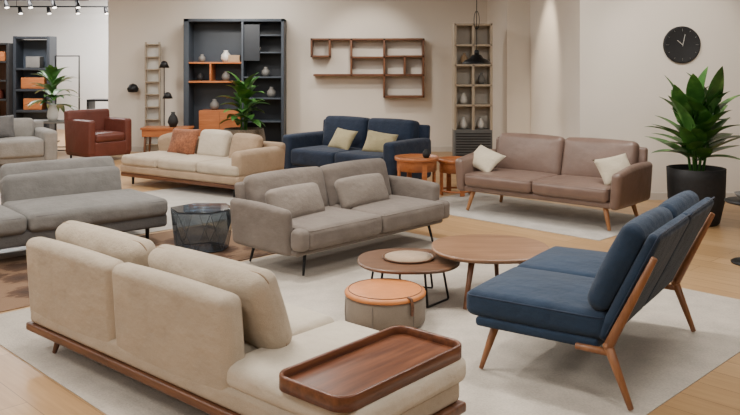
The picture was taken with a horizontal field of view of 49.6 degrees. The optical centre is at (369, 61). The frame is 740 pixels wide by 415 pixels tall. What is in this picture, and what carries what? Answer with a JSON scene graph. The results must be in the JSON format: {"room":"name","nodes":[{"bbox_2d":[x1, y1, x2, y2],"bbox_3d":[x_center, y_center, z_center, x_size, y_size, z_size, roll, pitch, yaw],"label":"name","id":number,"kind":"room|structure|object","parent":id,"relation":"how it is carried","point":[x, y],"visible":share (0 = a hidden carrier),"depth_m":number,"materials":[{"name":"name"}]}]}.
{"room":"store","nodes":[
{"label":"store","id":0,"kind":"room"},
{"bbox_2d":[0,0,107,128],"bbox_3d":[-7.090,0.000,19.050,4.820,3.200,0.100,0,0,0],"label":"wall","id":1,"kind":"structure","parent":0,"point":[84,34],"depth_m":19.00,"materials":[{"name":"paint"}]},
{"bbox_2d":[108,0,486,145],"bbox_3d":[-1.295,0.000,14.400,6.770,3.200,0.200,0,0,0],"label":"wall","id":2,"kind":"structure","parent":0,"point":[310,99],"depth_m":14.30,"materials":[{"name":"white paint"}]},
{"bbox_2d":[127,84,138,91],"bbox_3d":[-4.200,0.460,14.185,0.200,0.160,0.230,0,0,0],"label":"wall sconce","id":3,"kind":"object","parent":2,"relation":"attached to","point":[132,87],"visible":1,"depth_m":14.10,"materials":[{"name":"black metal"}]},
{"bbox_2d":[131,146,451,151],"bbox_3d":[-1.300,1.555,14.287,6.760,0.090,0.025,0,0,0],"label":"baseboard","id":4,"kind":"structure","parent":2,"relation":"attached to","point":[134,148],"depth_m":14.27,"materials":[{"name":"paint"}]},
{"bbox_2d":[310,38,423,97],"bbox_3d":[-0.045,0.105,14.180,2.005,1.045,0.240,0,0,0],"label":"wall shelf","id":5,"kind":"object","parent":2,"relation":"attached to","point":[351,40],"visible":1,"depth_m":14.06,"materials":[{"name":"brown wood"}]},
{"bbox_2d":[0,129,739,414],"bbox_3d":[-2.350,1.650,8.000,14.500,0.100,22.200,0,0,0],"label":"floor","id":6,"kind":"structure","parent":0,"point":[24,389],"depth_m":5.88,"materials":[{"name":"brown wood"}]},
{"bbox_2d":[0,43,12,115],"bbox_3d":[-8.350,0.600,17.012,1.510,2.000,0.425,0,0,0],"label":"bookcase","id":7,"kind":"object","parent":6,"relation":"on","point":[6,49],"depth_m":16.90,"materials":[{"name":"brown wood"}]},
{"bbox_2d":[0,115,57,164],"bbox_3d":[-5.746,1.209,12.194,1.716,0.770,0.886,0,0,-35],"label":"sofa","id":8,"kind":"object","parent":6,"relation":"on","point":[21,139],"visible":0.94,"depth_m":12.24,"materials":[{"name":"beige fabric"}]},
{"bbox_2d":[0,115,14,137],"bbox_3d":[-5.697,1.000,12.298,0.440,0.380,0.148,0,-22,-35],"label":"throw pillow","id":9,"kind":"object","parent":8,"relation":"on","point":[7,123],"depth_m":12.32,"materials":[{"name":"grey fabric"}]},
{"bbox_2d":[0,136,43,158],"bbox_3d":[-5.426,1.310,12.305,0.644,0.305,0.700,0,0,-35],"label":"seat cushion","id":10,"kind":"object","parent":8,"relation":"on","point":[11,147],"depth_m":12.06,"materials":[{"name":"beige fabric"}]},
{"bbox_2d":[14,118,33,136],"bbox_3d":[-5.654,1.070,12.630,0.642,0.364,0.249,0,-8,-35],"label":"cushion","id":11,"kind":"object","parent":8,"relation":"on","point":[22,126],"depth_m":12.63,"materials":[{"name":"beige fabric"}]},
{"bbox_2d":[13,36,56,130],"bbox_3d":[-7.200,0.525,17.200,0.780,2.150,0.400,0,0,0],"label":"bookcase","id":12,"kind":"object","parent":6,"relation":"on","point":[30,57],"visible":0.54,"depth_m":17.14,"materials":[{"name":"wood"}]},
{"bbox_2d":[34,120,64,150],"bbox_3d":[-5.800,1.333,14.500,1.100,0.535,0.600,0,0,0],"label":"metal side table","id":13,"kind":"object","parent":6,"relation":"on","point":[44,121],"visible":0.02,"depth_m":14.32,"materials":[{"name":"grey metal"}]},
{"bbox_2d":[24,65,80,120],"bbox_3d":[-5.735,0.555,14.494,0.972,1.018,0.941,0,0,0],"label":"potted plant","id":14,"kind":"object","parent":13,"relation":"on","point":[51,74],"visible":1,"depth_m":14.43,"materials":[{"name":"green plant"}]},
{"bbox_2d":[55,55,79,141],"bbox_3d":[-6.015,0.733,15.900,0.506,1.731,0.400,0,0,0],"label":"rail","id":15,"kind":"object","parent":6,"relation":"on","point":[78,56],"visible":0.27,"depth_m":15.89,"materials":[{"name":"black metal"}]},
{"bbox_2d":[87,99,107,108],"bbox_3d":[-5.250,1.170,16.000,0.700,0.860,0.400,0,0,0],"label":"console","id":16,"kind":"object","parent":6,"relation":"on","point":[90,102],"visible":0.25,"depth_m":15.80,"materials":[{"name":"metal"}]},
{"bbox_2d":[64,108,131,157],"bbox_3d":[-4.481,1.194,13.168,0.815,0.811,0.790,0,0,40],"label":"leather armchair","id":17,"kind":"object","parent":6,"relation":"on","point":[88,132],"visible":0.92,"depth_m":13.00,"materials":[{"name":"brown leather"}]},
{"bbox_2d":[95,130,124,142],"bbox_3d":[-4.414,1.220,13.111,0.640,0.179,0.540,0,0,40],"label":"seat cushion","id":18,"kind":"object","parent":17,"relation":"on","point":[101,136],"depth_m":12.95,"materials":[{"name":"brown leather"}]},
{"bbox_2d":[0,225,274,311],"bbox_3d":[-2.167,1.597,6.293,3.005,0.006,1.400,0,0,-45],"label":"patterned rug","id":19,"kind":"object","parent":6,"relation":"on","point":[14,288],"visible":0.12,"depth_m":6.56,"materials":[{"name":"brown carpet"}]},
{"bbox_2d":[0,156,167,249],"bbox_3d":[-3.111,1.246,6.645,2.610,0.684,1.096,0,0,-40],"label":"sofa","id":20,"kind":"object","parent":19,"relation":"on","point":[37,197],"visible":0.99,"depth_m":6.97,"materials":[{"name":"grey fabric"}]},
{"bbox_2d":[0,205,26,236],"bbox_3d":[-3.402,1.280,6.222,1.190,0.189,0.824,0,0,-40],"label":"seat cushion","id":21,"kind":"object","parent":20,"relation":"on","point":[13,221],"depth_m":6.26,"materials":[{"name":"grey fabric"}]},
{"bbox_2d":[0,166,121,204],"bbox_3d":[-2.815,1.170,7.342,1.060,0.360,0.239,0,-14,-40],"label":"cushion","id":22,"kind":"object","parent":20,"relation":"on","point":[34,183],"depth_m":7.22,"materials":[{"name":"grey fabric"}]},
{"bbox_2d":[2,189,167,231],"bbox_3d":[-2.483,1.280,6.994,1.190,0.189,0.824,0,0,-40],"label":"seat cushion","id":23,"kind":"object","parent":20,"relation":"on","point":[45,211],"depth_m":6.82,"materials":[{"name":"grey fabric"}]},
{"bbox_2d":[170,203,231,252],"bbox_3d":[-1.430,1.415,6.830,0.539,0.346,0.511,0,0,-12],"label":"glass table","id":24,"kind":"object","parent":19,"relation":"on","point":[194,209],"visible":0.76,"depth_m":6.85,"materials":[{"name":"glass"}]},
{"bbox_2d":[145,42,160,151],"bbox_3d":[-3.830,0.625,14.100,0.270,1.950,0.160,0,0,0],"label":"ladder shelf","id":25,"kind":"object","parent":6,"relation":"on","point":[152,50],"visible":0.74,"depth_m":14.15,"materials":[{"name":"beige wood"}]},
{"bbox_2d":[159,61,172,125],"bbox_3d":[-3.540,0.790,13.800,0.280,1.620,0.260,0,0,0],"label":"floor lamp","id":26,"kind":"object","parent":6,"relation":"on","point":[164,64],"visible":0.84,"depth_m":13.76,"materials":[{"name":"black metal"}]},
{"bbox_2d":[140,126,193,151],"bbox_3d":[-3.380,1.342,13.360,0.800,0.518,0.420,0,0,0],"label":"wooden console table","id":27,"kind":"object","parent":6,"relation":"on","point":[147,131],"visible":0.61,"depth_m":13.17,"materials":[{"name":"orange wood"}]},
{"bbox_2d":[168,112,177,126],"bbox_3d":[-3.280,0.956,13.320,0.180,0.250,0.180,0,0,0],"label":"ceramic vase","id":28,"kind":"object","parent":27,"relation":"on","point":[172,120],"visible":1,"depth_m":13.26,"materials":[{"name":"black ceramic"}]},
{"bbox_2d":[125,185,234,234],"bbox_3d":[-2.112,1.597,8.963,2.475,0.006,2.157,0,0,-45],"label":"rug","id":29,"kind":"object","parent":6,"relation":"on","point":[196,194],"visible":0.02,"depth_m":9.21,"materials":[{"name":"beige carpet"}]},
{"bbox_2d":[120,128,285,196],"bbox_3d":[-2.152,1.233,10.206,2.129,0.710,0.907,0,0,34],"label":"sectional sofa","id":30,"kind":"object","parent":29,"relation":"on","point":[213,158],"visible":0.94,"depth_m":9.95,"materials":[{"name":"beige fabric"}]},
{"bbox_2d":[122,151,194,167],"bbox_3d":[-2.767,1.275,10.520,0.680,0.159,0.740,0,0,34],"label":"seat cushion","id":31,"kind":"object","parent":30,"relation":"on","point":[145,159],"depth_m":10.29,"materials":[{"name":"fabric"}]},
{"bbox_2d":[167,128,200,154],"bbox_3d":[-2.475,1.060,10.612,0.500,0.380,0.148,0,-22,30],"label":"throw pillow","id":32,"kind":"object","parent":30,"relation":"on","point":[183,141],"depth_m":10.53,"materials":[{"name":"orange fabric"}]},
{"bbox_2d":[158,154,228,171],"bbox_3d":[-2.195,1.275,10.134,0.680,0.159,0.740,0,0,34],"label":"seat cushion","id":33,"kind":"object","parent":30,"relation":"on","point":[185,162],"depth_m":9.91,"materials":[{"name":"fabric"}]},
{"bbox_2d":[197,129,232,156],"bbox_3d":[-2.010,1.070,10.371,0.500,0.390,0.209,0,-14,34],"label":"cushion","id":34,"kind":"object","parent":30,"relation":"on","point":[212,142],"depth_m":10.26,"materials":[{"name":"beige fabric"}]},
{"bbox_2d":[197,158,238,176],"bbox_3d":[-1.623,1.275,9.748,0.680,0.159,0.740,0,0,34],"label":"seat cushion","id":35,"kind":"object","parent":30,"relation":"on","point":[220,167],"depth_m":9.48,"materials":[{"name":"fabric"}]},
{"bbox_2d":[229,133,262,157],"bbox_3d":[-1.557,1.090,10.041,0.500,0.390,0.209,0,-14,42],"label":"cushion","id":36,"kind":"object","parent":30,"relation":"on","point":[240,141],"depth_m":9.95,"materials":[{"name":"beige fabric"}]},
{"bbox_2d":[183,19,285,141],"bbox_3d":[-2.360,0.425,14.028,1.740,2.350,0.483,0,0,0],"label":"display cabinet","id":37,"kind":"object","parent":6,"relation":"on","point":[244,48],"visible":0.73,"depth_m":14.25,"materials":[{"name":"wood"}]},
{"bbox_2d":[197,73,203,80],"bbox_3d":[-2.980,0.262,14.050,0.120,0.136,0.120,0,0,0],"label":"vase","id":38,"kind":"object","parent":37,"relation":"on","point":[200,77],"depth_m":14.01,"materials":[{"name":"grey ceramic"}]},
{"bbox_2d":[199,54,204,61],"bbox_3d":[-2.950,-0.068,14.050,0.120,0.136,0.120,0,0,0],"label":"vase","id":39,"kind":"object","parent":37,"relation":"on","point":[202,58],"depth_m":14.01,"materials":[{"name":"grey ceramic"}]},
{"bbox_2d":[189,81,232,82],"bbox_3d":[-2.685,0.345,14.050,0.910,0.030,0.400,0,0,0],"label":"wood shelf","id":40,"kind":"object","parent":37,"relation":"attached to","point":[189,81],"depth_m":13.85,"materials":[{"name":"brown wood"}]},
{"bbox_2d":[210,99,218,109],"bbox_3d":[-2.730,0.747,14.050,0.165,0.187,0.165,0,0,0],"label":"vase","id":41,"kind":"object","parent":37,"relation":"on","point":[214,105],"depth_m":14.00,"materials":[{"name":"grey ceramic"}]},
{"bbox_2d":[189,62,240,63],"bbox_3d":[-2.685,0.015,14.050,0.910,0.030,0.400,0,0,0],"label":"wood shelf","id":42,"kind":"object","parent":37,"relation":"attached to","point":[189,62],"depth_m":13.85,"materials":[{"name":"brown wood"}]},
{"bbox_2d":[221,50,229,61],"bbox_3d":[-2.530,-0.102,14.050,0.180,0.204,0.180,0,0,0],"label":"vase","id":43,"kind":"object","parent":37,"relation":"on","point":[225,57],"depth_m":13.98,"materials":[{"name":"white ceramic"}]},
{"bbox_2d":[222,71,229,80],"bbox_3d":[-2.530,0.245,14.050,0.150,0.170,0.150,0,0,0],"label":"vase","id":44,"kind":"object","parent":37,"relation":"on","point":[225,76],"depth_m":14.00,"materials":[{"name":"grey ceramic"}]},
{"bbox_2d":[228,55,240,61],"bbox_3d":[-2.380,-0.060,14.050,0.200,0.120,0.140,0,0,0],"label":"books","id":45,"kind":"object","parent":37,"relation":"on","point":[231,58],"depth_m":13.98,"materials":[{"name":"beige paper"}]},
{"bbox_2d":[244,76,280,77],"bbox_3d":[-1.865,0.268,14.060,0.650,0.025,0.380,0,0,0],"label":"shelf","id":46,"kind":"object","parent":37,"relation":"attached to","point":[244,76],"depth_m":13.98,"materials":[{"name":"wood"}]},
{"bbox_2d":[247,120,280,122],"bbox_3d":[-1.865,1.038,14.060,0.650,0.025,0.380,0,0,0],"label":"shelf","id":47,"kind":"object","parent":37,"relation":"attached to","point":[264,121],"depth_m":13.87,"materials":[{"name":"wood"}]},
{"bbox_2d":[249,97,280,98],"bbox_3d":[-1.865,0.637,14.060,0.650,0.025,0.380,0,0,0],"label":"shelf","id":48,"kind":"object","parent":37,"relation":"attached to","point":[250,97],"depth_m":14.01,"materials":[{"name":"wood"}]},
{"bbox_2d":[262,67,269,76],"bbox_3d":[-1.830,0.170,14.050,0.150,0.170,0.150,0,0,0],"label":"vase","id":49,"kind":"object","parent":37,"relation":"on","point":[265,72],"depth_m":14.00,"materials":[{"name":"grey ceramic"}]},
{"bbox_2d":[260,35,280,36],"bbox_3d":[-1.865,-0.463,14.060,0.650,0.025,0.380,0,0,0],"label":"shelf","id":50,"kind":"object","parent":37,"relation":"attached to","point":[260,35],"depth_m":13.99,"materials":[{"name":"wood"}]},
{"bbox_2d":[260,52,280,53],"bbox_3d":[-1.865,-0.163,14.060,0.650,0.025,0.380,0,0,0],"label":"shelf","id":51,"kind":"object","parent":37,"relation":"attached to","point":[260,52],"depth_m":13.99,"materials":[{"name":"wood"}]},
{"bbox_2d":[267,87,275,97],"bbox_3d":[-1.730,0.531,14.050,0.165,0.187,0.165,0,0,0],"label":"vase","id":52,"kind":"object","parent":37,"relation":"on","point":[271,93],"depth_m":14.00,"materials":[{"name":"grey ceramic"}]},
{"bbox_2d":[218,71,267,140],"bbox_3d":[-2.060,0.874,12.991,0.800,1.452,0.868,0,0,-34],"label":"potted plant","id":53,"kind":"object","parent":6,"relation":"on","point":[244,90],"visible":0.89,"depth_m":12.92,"materials":[{"name":"green plant"}]},
{"bbox_2d":[224,127,265,140],"bbox_3d":[-2.050,1.340,13.000,0.700,0.520,0.700,0,0,0],"label":"basket","id":54,"kind":"object","parent":53,"relation":"on","point":[251,130],"depth_m":12.87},
{"bbox_2d":[282,116,430,179],"bbox_3d":[-0.202,1.175,10.718,1.916,0.837,0.914,0,0,38],"label":"sofa","id":55,"kind":"object","parent":6,"relation":"on","point":[342,138],"visible":0.76,"depth_m":10.61,"materials":[{"name":"blue fabric"}]},
{"bbox_2d":[291,145,361,166],"bbox_3d":[-0.569,1.285,10.881,0.774,0.255,0.720,0,0,38],"label":"seat cushion","id":56,"kind":"object","parent":55,"relation":"on","point":[301,155],"depth_m":10.67,"materials":[{"name":"blue fabric"}]},
{"bbox_2d":[327,128,357,149],"bbox_3d":[-0.373,1.050,10.855,0.420,0.320,0.138,6,-30,46],"label":"throw pillow","id":57,"kind":"object","parent":55,"relation":"on","point":[342,139],"depth_m":10.78,"materials":[{"name":"beige fabric"}]},
{"bbox_2d":[322,116,369,148],"bbox_3d":[-0.315,1.005,11.206,0.772,0.494,0.249,0,-10,38],"label":"cushion","id":58,"kind":"object","parent":55,"relation":"on","point":[352,123],"depth_m":11.08,"materials":[{"name":"fabric"}]},
{"bbox_2d":[335,149,382,162],"bbox_3d":[0.046,1.285,10.401,0.774,0.255,0.720,0,0,38],"label":"seat cushion","id":59,"kind":"object","parent":55,"relation":"on","point":[353,154],"depth_m":10.26,"materials":[{"name":"blue fabric"}]},
{"bbox_2d":[362,130,397,151],"bbox_3d":[0.132,1.050,10.397,0.420,0.320,0.138,8,-32,16],"label":"throw pillow","id":60,"kind":"object","parent":55,"relation":"on","point":[374,142],"depth_m":10.36,"materials":[{"name":"yellow fabric"}]},
{"bbox_2d":[367,118,419,140],"bbox_3d":[0.300,1.005,10.726,0.772,0.494,0.249,0,-10,38],"label":"cushion","id":61,"kind":"object","parent":55,"relation":"on","point":[405,129],"depth_m":10.57,"materials":[{"name":"blue fabric"}]},
{"bbox_2d":[0,232,739,414],"bbox_3d":[0.128,1.597,5.013,3.832,0.006,3.557,0,0,-45],"label":"area rug","id":62,"kind":"object","parent":6,"relation":"on","point":[659,356],"visible":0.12,"depth_m":4.39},
{"bbox_2d":[26,220,465,414],"bbox_3d":[-0.745,1.242,3.925,2.461,0.697,0.795,0,0,41],"label":"sofa","id":63,"kind":"object","parent":62,"relation":"on","point":[213,334],"visible":1,"depth_m":3.49,"materials":[{"name":"beige fabric"}]},
{"bbox_2d":[55,220,154,266],"bbox_3d":[-1.402,1.088,4.328,0.860,0.400,0.228,0,20,41],"label":"cushion","id":64,"kind":"object","parent":63,"relation":"on","point":[124,247],"depth_m":4.16,"materials":[{"name":"fabric"}]},
{"bbox_2d":[148,244,291,348],"bbox_3d":[-0.716,1.088,3.731,0.860,0.400,0.228,0,20,41],"label":"cushion","id":65,"kind":"object","parent":63,"relation":"on","point":[266,324],"depth_m":3.48,"materials":[{"name":"fabric"}]},
{"bbox_2d":[244,302,333,352],"bbox_3d":[-1.017,1.300,4.192,1.660,0.159,0.740,0,0,41],"label":"seat cushion","id":66,"kind":"object","parent":63,"relation":"on","point":[301,320],"depth_m":3.84,"materials":[{"name":"beige fabric"}]},
{"bbox_2d":[227,320,465,414],"bbox_3d":[-0.103,1.305,3.384,0.780,0.136,0.760,0,0,41],"label":"seat cushion","id":67,"kind":"object","parent":63,"relation":"on","point":[253,373],"depth_m":3.26,"materials":[{"name":"beige fabric"}]},
{"bbox_2d":[279,325,461,412],"bbox_3d":[0.020,1.226,3.251,0.380,0.057,0.780,0,0,41],"label":"tray","id":68,"kind":"object","parent":63,"relation":"on","point":[334,372],"depth_m":3.25,"materials":[{"name":"brown wood"}]},
{"bbox_2d":[230,158,449,275],"bbox_3d":[-0.190,1.240,6.711,0.852,0.699,1.868,0,0,43],"label":"sofa","id":69,"kind":"object","parent":62,"relation":"on","point":[302,211],"visible":1,"depth_m":6.41,"materials":[{"name":"grey fabric"}]},
{"bbox_2d":[243,166,328,205],"bbox_3d":[-0.685,1.095,6.619,0.209,0.414,0.802,-21,-14,41],"label":"cushion","id":70,"kind":"object","parent":69,"relation":"on","point":[255,186],"depth_m":6.53,"materials":[{"name":"grey fabric"}]},
{"bbox_2d":[265,182,324,217],"bbox_3d":[-0.591,1.120,6.360,0.159,0.290,0.560,-30,-18,35],"label":"lumbar pillow","id":71,"kind":"object","parent":69,"relation":"on","point":[302,199],"depth_m":6.30,"materials":[{"name":"grey fabric"}]},
{"bbox_2d":[292,206,381,249],"bbox_3d":[-0.407,1.305,6.359,0.690,0.195,0.804,0,0,43],"label":"seat cushion","id":72,"kind":"object","parent":69,"relation":"on","point":[327,227],"depth_m":6.18,"materials":[{"name":"grey fabric"}]},
{"bbox_2d":[319,158,391,205],"bbox_3d":[-0.133,1.095,7.211,0.209,0.414,0.802,-21,-14,41],"label":"cushion","id":73,"kind":"object","parent":69,"relation":"on","point":[333,172],"depth_m":7.09,"materials":[{"name":"grey fabric"}]},
{"bbox_2d":[334,173,388,208],"bbox_3d":[-0.066,1.120,6.923,0.560,0.290,0.159,0,-24,-47],"label":"lumbar pillow","id":74,"kind":"object","parent":69,"relation":"on","point":[358,191],"depth_m":6.82,"materials":[{"name":"grey fabric"}]},
{"bbox_2d":[332,194,443,232],"bbox_3d":[0.146,1.305,6.951,0.690,0.195,0.804,0,0,43],"label":"seat cushion","id":75,"kind":"object","parent":69,"relation":"on","point":[399,213],"depth_m":6.77,"materials":[{"name":"grey fabric"}]},
{"bbox_2d":[344,278,425,330],"bbox_3d":[0.093,1.484,4.900,0.500,0.211,0.500,0,0,0],"label":"pouf","id":76,"kind":"object","parent":62,"relation":"on","point":[379,304],"visible":0.94,"depth_m":4.73,"materials":[{"name":"fabric"}]},
{"bbox_2d":[357,248,459,307],"bbox_3d":[0.260,1.459,5.400,0.690,0.257,0.640,0,0,0],"label":"coffee table","id":77,"kind":"object","parent":62,"relation":"on","point":[373,261],"visible":0.77,"depth_m":5.25,"materials":[{"name":"brown wood"}]},
{"bbox_2d":[382,250,434,263],"bbox_3d":[0.260,1.322,5.430,0.356,0.014,0.356,0,0,0],"label":"serving tray","id":78,"kind":"object","parent":77,"relation":"on","point":[396,256],"visible":1,"depth_m":5.41,"materials":[{"name":"brown wood"}]},
{"bbox_2d":[431,234,549,308],"bbox_3d":[0.820,1.423,5.450,0.800,0.336,0.770,0,0,0],"label":"round coffee table","id":79,"kind":"object","parent":62,"relation":"on","point":[472,249],"visible":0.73,"depth_m":5.36,"materials":[{"name":"brown wood"}]},
{"bbox_2d":[467,190,714,410],"bbox_3d":[1.239,1.164,4.387,0.997,0.855,1.328,0,0,34],"label":"loveseat","id":80,"kind":"object","parent":62,"relation":"on","point":[585,299],"visible":1,"depth_m":3.96,"materials":[{"name":"blue fabric"}]},
{"bbox_2d":[467,267,608,338],"bbox_3d":[0.968,1.245,4.194,0.764,0.184,0.628,0,0,34],"label":"seat cushion","id":81,"kind":"object","parent":80,"relation":"on","point":[544,303],"depth_m":4.00,"materials":[{"name":"blue fabric"}]},
{"bbox_2d":[517,246,606,277],"bbox_3d":[1.317,1.245,4.711,0.764,0.184,0.628,0,0,34],"label":"seat cushion","id":82,"kind":"object","parent":80,"relation":"on","point":[575,261],"depth_m":4.67,"materials":[{"name":"blue fabric"}]},
{"bbox_2d":[587,206,672,310],"bbox_3d":[1.299,0.965,3.970,0.184,0.499,0.618,30,16,30],"label":"cushion","id":83,"kind":"object","parent":80,"relation":"on","point":[631,249],"depth_m":3.71,"materials":[{"name":"blue fabric"}]},
{"bbox_2d":[658,190,698,218],"bbox_3d":[1.648,0.965,4.488,0.184,0.499,0.618,30,16,30],"label":"cushion","id":84,"kind":"object","parent":80,"relation":"on","point":[685,202],"depth_m":4.30,"materials":[{"name":"blue fabric"}]},
{"bbox_2d":[395,154,438,182],"bbox_3d":[0.550,1.351,9.420,0.520,0.482,0.520,0,0,-20],"label":"round side table","id":85,"kind":"object","parent":6,"relation":"on","point":[409,163],"visible":0.52,"depth_m":9.24,"materials":[{"name":"orange wood"}]},
{"bbox_2d":[422,149,429,157],"bbox_3d":[0.660,1.074,9.400,0.090,0.100,0.090,0,0,0],"label":"vase","id":86,"kind":"object","parent":85,"relation":"on","point":[426,153],"visible":1,"depth_m":9.37,"materials":[{"name":"black ceramic"}]},
{"bbox_2d":[452,23,492,155],"bbox_3d":[1.545,0.510,12.095,0.575,2.180,0.309,0,0,0],"label":"open shelving","id":87,"kind":"object","parent":6,"relation":"on","point":[472,84],"visible":0.83,"depth_m":12.13,"materials":[{"name":"beige wood"}]},
{"bbox_2d":[460,117,466,128],"bbox_3d":[1.415,0.921,12.100,0.120,0.167,0.120,0,0,0],"label":"vase","id":88,"kind":"object","parent":87,"relation":"on","point":[463,124],"depth_m":12.06,"materials":[{"name":"white ceramic"}]},
{"bbox_2d":[460,53,467,63],"bbox_3d":[1.425,-0.053,12.100,0.120,0.167,0.120,0,0,0],"label":"vase","id":89,"kind":"object","parent":87,"relation":"on","point":[464,57],"depth_m":12.06,"materials":[{"name":"brown ceramic"}]},
{"bbox_2d":[460,93,467,103],"bbox_3d":[1.415,0.546,12.100,0.120,0.167,0.120,0,0,0],"label":"vase","id":90,"kind":"object","parent":87,"relation":"on","point":[463,99],"depth_m":12.06,"materials":[{"name":"white ceramic"}]},
{"bbox_2d":[477,117,484,128],"bbox_3d":[1.675,0.921,12.100,0.120,0.167,0.120,0,0,0],"label":"vase","id":91,"kind":"object","parent":87,"relation":"on","point":[480,124],"depth_m":12.06,"materials":[{"name":"white ceramic"}]},
{"bbox_2d":[477,73,484,83],"bbox_3d":[1.685,0.246,12.100,0.120,0.167,0.120,0,0,0],"label":"vase","id":92,"kind":"object","parent":87,"relation":"on","point":[481,79],"depth_m":12.06,"materials":[{"name":"grey ceramic"}]},
{"bbox_2d":[439,192,634,240],"bbox_3d":[1.650,1.597,8.500,1.344,0.006,2.475,0,0,-45],"label":"woven rug","id":93,"kind":"object","parent":6,"relation":"on","point":[587,223],"visible":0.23,"depth_m":8.36,"materials":[{"name":"beige carpet"}]},
{"bbox_2d":[438,156,470,196],"bbox_3d":[1.030,1.376,9.640,0.430,0.432,0.430,0,0,-20],"label":"round side table","id":94,"kind":"object","parent":93,"relation":"on","point":[446,163],"visible":0.63,"depth_m":9.55,"materials":[{"name":"orange wood"}]},
{"bbox_2d":[455,133,652,230],"bbox_3d":[1.858,1.192,8.324,1.916,0.800,0.845,0,0,41],"label":"leather sofa","id":95,"kind":"object","parent":93,"relation":"on","point":[614,174],"visible":1,"depth_m":8.21,"materials":[{"name":"brown leather"}]},
{"bbox_2d":[473,145,505,171],"bbox_3d":[1.246,1.060,8.720,0.300,0.129,0.400,-41,35,-20],"label":"throw pillow","id":96,"kind":"object","parent":95,"relation":"on","point":[485,159],"depth_m":8.64,"materials":[{"name":"white fabric"}]},
{"bbox_2d":[465,168,556,192],"bbox_3d":[1.515,1.255,8.519,0.804,0.175,0.690,0,0,41],"label":"seat cushion","id":97,"kind":"object","parent":95,"relation":"on","point":[483,180],"depth_m":8.36,"materials":[{"name":"beige leather"}]},
{"bbox_2d":[495,133,564,174],"bbox_3d":[1.762,1.025,8.803,0.802,0.474,0.199,0,-14,41],"label":"cushion","id":98,"kind":"object","parent":95,"relation":"on","point":[540,153],"depth_m":8.69,"materials":[{"name":"beige leather"}]},
{"bbox_2d":[532,174,610,202],"bbox_3d":[2.127,1.255,7.988,0.804,0.175,0.690,0,0,41],"label":"seat cushion","id":99,"kind":"object","parent":95,"relation":"on","point":[562,188],"depth_m":7.79,"materials":[{"name":"beige leather"}]},
{"bbox_2d":[561,137,639,177],"bbox_3d":[2.373,1.025,8.272,0.802,0.474,0.199,0,-14,41],"label":"cushion","id":100,"kind":"object","parent":95,"relation":"on","point":[578,154],"depth_m":8.25,"materials":[{"name":"beige leather"}]},
{"bbox_2d":[593,153,629,184],"bbox_3d":[2.389,1.050,7.779,0.380,0.300,0.129,-8,-32,-17],"label":"throw pillow","id":101,"kind":"object","parent":95,"relation":"on","point":[607,167],"depth_m":7.74,"materials":[{"name":"white fabric"}]},
{"bbox_2d":[645,66,739,226],"bbox_3d":[3.240,0.819,7.935,1.015,1.562,0.941,0,0,0],"label":"potted plant","id":102,"kind":"object","parent":6,"relation":"on","point":[697,112],"visible":0.96,"depth_m":7.81,"materials":[{"name":"green plant"}]},
{"bbox_2d":[724,196,739,265],"bbox_3d":[3.030,1.349,6.350,0.400,0.502,0.400,0,0,0],"label":"pedestal table","id":103,"kind":"object","parent":6,"relation":"on","point":[735,200],"visible":0.99,"depth_m":6.35,"materials":[{"name":"black metal"}]},
{"bbox_2d":[487,0,529,148],"bbox_3d":[2.265,0.000,13.350,0.350,3.200,2.300,0,0,0],"label":"wall","id":104,"kind":"structure","parent":0,"point":[510,19],"depth_m":12.20,"materials":[{"name":"white paint"}]},
{"bbox_2d":[530,0,739,192],"bbox_3d":[3.670,0.000,10.850,2.460,3.200,3.100,0,0,0],"label":"wall","id":105,"kind":"structure","parent":0,"point":[599,68],"depth_m":9.30,"materials":[{"name":"paint"}]},
{"bbox_2d":[663,26,700,62],"bbox_3d":[3.620,-0.200,9.279,0.430,0.430,0.038,0,0,0],"label":"wall clock","id":106,"kind":"object","parent":105,"relation":"attached to","point":[681,44],"visible":1,"depth_m":9.27,"materials":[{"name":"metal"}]},
{"bbox_2d":[648,193,735,199],"bbox_3d":[3.610,1.560,9.290,2.380,0.080,0.020,0,0,0],"label":"baseboard","id":107,"kind":"structure","parent":105,"relation":"attached to","point":[653,196],"depth_m":9.28,"materials":[{"name":"paint"}]},
{"bbox_3d":[-2.350,-1.650,8.000,14.500,0.100,22.200,0,0,0],"label":"ceiling","id":108,"kind":"structure","parent":0,"visible":0},
{"bbox_2d":[9,1,27,13],"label":"track light","id":109,"kind":"object","parent":108,"relation":"hanging from","point":[20,11],"depth_m":18.17,"materials":[{"name":"black metal"}]},
{"bbox_2d":[33,6,51,13],"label":"track light","id":110,"kind":"object","parent":108,"relation":"hanging from","point":[48,7],"depth_m":18.17,"materials":[{"name":"black metal"}]},
{"bbox_2d":[0,0,88,8],"bbox_3d":[-6.900,-1.340,16.168,2.400,0.519,0.128,0,0,0],"label":"track light","id":111,"kind":"object","parent":108,"relation":"hanging from","point":[77,4],"visible":1,"depth_m":16.16,"materials":[{"name":"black metal"}]},
{"bbox_2d":[57,6,107,13],"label":"track light","id":112,"kind":"object","parent":108,"relation":"hanging from","point":[77,11],"depth_m":18.17,"materials":[{"name":"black metal"}]},
{"bbox_2d":[462,0,490,63],"bbox_3d":[1.400,-0.787,10.500,0.384,1.625,0.384,0,0,0],"label":"pendant lamp","id":113,"kind":"object","parent":108,"relation":"hanging from","point":[476,58],"visible":1,"depth_m":10.44,"materials":[{"name":"black metal"}]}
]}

